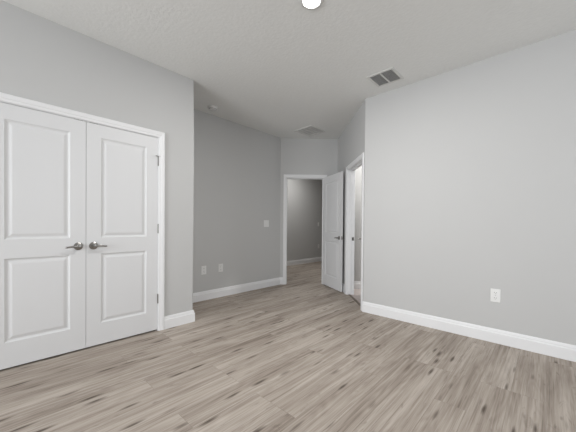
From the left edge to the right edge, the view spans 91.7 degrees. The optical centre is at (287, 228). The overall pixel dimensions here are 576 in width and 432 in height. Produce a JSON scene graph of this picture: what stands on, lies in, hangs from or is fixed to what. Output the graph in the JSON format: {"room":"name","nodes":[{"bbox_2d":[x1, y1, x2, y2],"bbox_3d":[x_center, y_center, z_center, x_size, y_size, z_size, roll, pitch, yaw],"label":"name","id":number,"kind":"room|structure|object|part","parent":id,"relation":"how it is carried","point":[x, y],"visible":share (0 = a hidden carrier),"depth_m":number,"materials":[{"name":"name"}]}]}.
{"room":"empty bedroom","nodes":[
{"label":"empty bedroom","id":0,"kind":"room"},
{"bbox_2d":[0,0,193,315],"bbox_3d":[-2.986,-0.310,1.298,0.115,2.792,5.422,1,1,43],"label":"wall","id":1,"kind":"structure","parent":0,"point":[43,60],"depth_m":2.68,"materials":[{"name":"grey paint"}]},
{"bbox_2d":[0,102,85,369],"bbox_3d":[-2.018,0.057,2.243,0.095,2.027,0.657,1,1,43],"label":"door","id":2,"kind":"structure","parent":1,"relation":"in","point":[43,154],"depth_m":2.27,"materials":[{"name":"white paint"}]},
{"bbox_3d":[-1.844,0.159,2.397,0.048,0.026,0.110,1,1,43],"label":"lever","id":3,"kind":"part","parent":2,"relation":"part of","materials":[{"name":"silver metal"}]},
{"bbox_3d":[-1.836,0.158,2.447,0.016,0.068,0.068,1,1,43],"label":"handle","id":4,"kind":"part","parent":2,"relation":"part of","materials":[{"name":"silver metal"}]},
{"bbox_2d":[0,92,164,330],"bbox_3d":[-1.835,0.034,2.524,0.134,2.100,1.382,1,1,43],"label":"door frame","id":5,"kind":"structure","parent":1,"relation":"attached to","point":[4,98],"depth_m":2.94,"materials":[{"name":"white wood"}]},
{"bbox_2d":[86,122,158,347],"bbox_3d":[-1.573,0.056,2.720,0.095,2.027,0.642,1,1,43],"label":"door","id":6,"kind":"structure","parent":1,"relation":"in","point":[122,226],"depth_m":2.69,"materials":[{"name":"white paint"}]},
{"bbox_3d":[-1.759,0.158,2.530,0.016,0.068,0.068,1,1,43],"label":"handle","id":7,"kind":"part","parent":6,"relation":"part of","materials":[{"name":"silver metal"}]},
{"bbox_3d":[-1.709,0.158,2.542,0.048,0.026,0.110,1,1,43],"label":"lever","id":8,"kind":"part","parent":6,"relation":"part of","materials":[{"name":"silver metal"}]},
{"bbox_2d":[164,277,575,361],"bbox_3d":[-0.416,1.047,0.417,6.352,0.135,7.640,1,1,43],"label":"baseboard","id":9,"kind":"structure","parent":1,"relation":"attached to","point":[556,349],"depth_m":3.03,"materials":[{"name":"white wood"}]},
{"bbox_2d":[193,109,280,292],"bbox_3d":[-2.765,-0.320,2.615,0.115,2.792,7.648,1,1,43],"label":"wall","id":10,"kind":"structure","parent":0,"point":[237,167],"depth_m":4.55,"materials":[{"name":"grey paint"}]},
{"bbox_2d":[201,266,205,274],"bbox_3d":[-1.253,0.624,4.160,0.009,0.128,0.080,1,1,43],"label":"wall outlet","id":11,"kind":"object","parent":10,"relation":"attached to","point":[203,268],"visible":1,"depth_m":4.15,"materials":[{"name":"white plastic"}]},
{"bbox_2d":[218,264,222,271],"bbox_3d":[-1.053,0.619,4.375,0.009,0.128,0.080,1,1,43],"label":"wall outlet","id":12,"kind":"object","parent":10,"relation":"attached to","point":[220,266],"visible":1,"depth_m":4.37,"materials":[{"name":"white plastic"}]},
{"bbox_2d":[264,220,268,226],"bbox_3d":[-0.391,-0.085,5.069,0.012,0.122,0.122,1,1,43],"label":"light switch","id":13,"kind":"object","parent":10,"relation":"attached to","point":[266,222],"visible":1,"depth_m":5.07,"materials":[{"name":"white plastic"}]},
{"bbox_2d":[0,261,575,431],"bbox_3d":[0.778,1.152,2.853,8.170,0.100,13.070,1,1,43],"label":"floor","id":14,"kind":"structure","parent":0,"point":[300,354],"depth_m":2.05,"materials":[{"name":"beige laminate"}]},
{"bbox_2d":[348,294,359,305],"bbox_3d":[1.019,1.090,4.186,0.030,0.008,0.805,0,1,-2],"label":"threshold","id":15,"kind":"object","parent":14,"relation":"on","point":[353,298],"visible":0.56,"depth_m":4.24,"materials":[{"name":"brown"}]},
{"bbox_2d":[2,0,575,138],"bbox_3d":[0.815,-1.750,2.842,8.190,0.120,13.130,1,1,43],"label":"ceiling","id":16,"kind":"structure","parent":0,"point":[278,68],"depth_m":2.51,"materials":[{"name":"paint"}]},
{"bbox_2d":[208,105,217,110],"bbox_3d":[-1.067,-1.696,3.956,0.136,0.038,0.136,1,1,43],"label":"smoke detector","id":17,"kind":"object","parent":16,"relation":"attached to","point":[210,107],"visible":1,"depth_m":3.92,"materials":[{"name":"white plastic"}]},
{"bbox_2d":[294,125,324,135],"bbox_3d":[0.386,-1.704,4.918,0.380,0.015,0.410,1,1,43],"label":"ceiling vent","id":18,"kind":"object","parent":16,"relation":"in","point":[311,130],"visible":1,"depth_m":4.91,"materials":[{"name":"white metal"}]},
{"bbox_2d":[300,0,323,9],"bbox_3d":[0.175,-1.683,2.070,0.176,0.010,0.176,1,1,43],"label":"recessed light","id":19,"kind":"object","parent":16,"relation":"in","point":[307,4],"visible":1,"depth_m":2.10,"materials":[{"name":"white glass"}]},
{"bbox_2d":[366,67,403,86],"bbox_3d":[1.089,-1.685,3.132,0.300,0.010,0.300,1,1,43],"label":"ceiling vent","id":20,"kind":"object","parent":16,"relation":"in","point":[390,75],"visible":1,"depth_m":3.12,"materials":[{"name":"white metal"}]},
{"bbox_3d":[1.041,-1.685,3.176,0.117,0.007,0.242,1,1,43],"label":"louvre panel","id":21,"kind":"part","parent":20,"relation":"part of","materials":[{"name":"grey metal"}]},
{"bbox_3d":[1.137,-1.683,3.087,0.117,0.007,0.242,1,1,43],"label":"louvre panel","id":22,"kind":"part","parent":20,"relation":"part of","materials":[{"name":"grey metal"}]},
{"bbox_2d":[287,179,321,260],"bbox_3d":[0.058,-0.346,7.950,0.115,2.792,6.500,1,1,43],"label":"wall","id":23,"kind":"structure","parent":0,"point":[304,196],"depth_m":8.32,"materials":[{"name":"grey paint"}]},
{"bbox_2d":[287,257,321,265],"bbox_3d":[2.578,1.024,5.598,6.811,0.135,6.300,1,1,43],"label":"baseboard","id":24,"kind":"structure","parent":23,"relation":"attached to","point":[316,259],"depth_m":8.30,"materials":[{"name":"white wood"}]},
{"bbox_2d":[280,138,337,276],"bbox_3d":[3.550,-0.296,5.519,7.400,2.792,0.115,0,1,-2],"label":"wall","id":25,"kind":"structure","parent":0,"point":[299,156],"depth_m":5.34,"materials":[{"name":"grey paint"}]},
{"bbox_2d":[283,174,326,283],"bbox_3d":[0.322,0.025,5.412,0.831,2.100,0.150,0,1,-2],"label":"door frame","id":26,"kind":"structure","parent":25,"relation":"attached to","point":[286,176],"depth_m":5.33,"materials":[{"name":"white wood"}]},
{"bbox_2d":[322,171,343,291],"bbox_3d":[0.798,0.054,5.050,0.155,2.033,0.714,0,1,-19],"label":"door","id":27,"kind":"structure","parent":25,"relation":"in","point":[333,237],"depth_m":4.98,"materials":[{"name":"white paint"}]},
{"bbox_2d":[338,100,364,287],"bbox_3d":[1.031,-0.307,4.523,0.115,2.792,1.704,0,1,-2],"label":"wall","id":28,"kind":"structure","parent":0,"point":[351,143],"depth_m":4.40,"materials":[{"name":"grey paint"}]},
{"bbox_2d":[345,152,363,310],"bbox_3d":[1.040,0.042,4.177,0.150,2.100,0.935,0,1,-2],"label":"door frame","id":29,"kind":"structure","parent":28,"relation":"attached to","point":[359,161],"depth_m":4.57,"materials":[{"name":"white wood"}]},
{"bbox_2d":[354,166,361,280],"bbox_3d":[2.270,-0.302,5.101,2.400,2.792,0.115,0,1,-2],"label":"wall","id":30,"kind":"structure","parent":0,"point":[358,172],"depth_m":5.01,"materials":[{"name":"grey paint"}]},
{"bbox_2d":[354,281,360,288],"bbox_3d":[2.261,1.027,5.048,2.400,0.135,0.015,0,1,-2],"label":"baseboard","id":31,"kind":"structure","parent":30,"relation":"attached to","point":[357,284],"depth_m":5.01,"materials":[{"name":"white wood"}]},
{"bbox_2d":[363,29,575,344],"bbox_3d":[2.641,-0.273,2.218,4.375,2.792,0.115,1,1,43],"label":"wall","id":32,"kind":"structure","parent":0,"point":[470,170],"depth_m":2.79,"materials":[{"name":"grey paint"}]},
{"bbox_2d":[490,288,500,302],"bbox_3d":[2.018,0.654,2.717,0.080,0.128,0.009,1,1,43],"label":"wall outlet","id":33,"kind":"object","parent":32,"relation":"attached to","point":[495,294],"visible":1,"depth_m":2.71,"materials":[{"name":"white plastic"}]}
]}

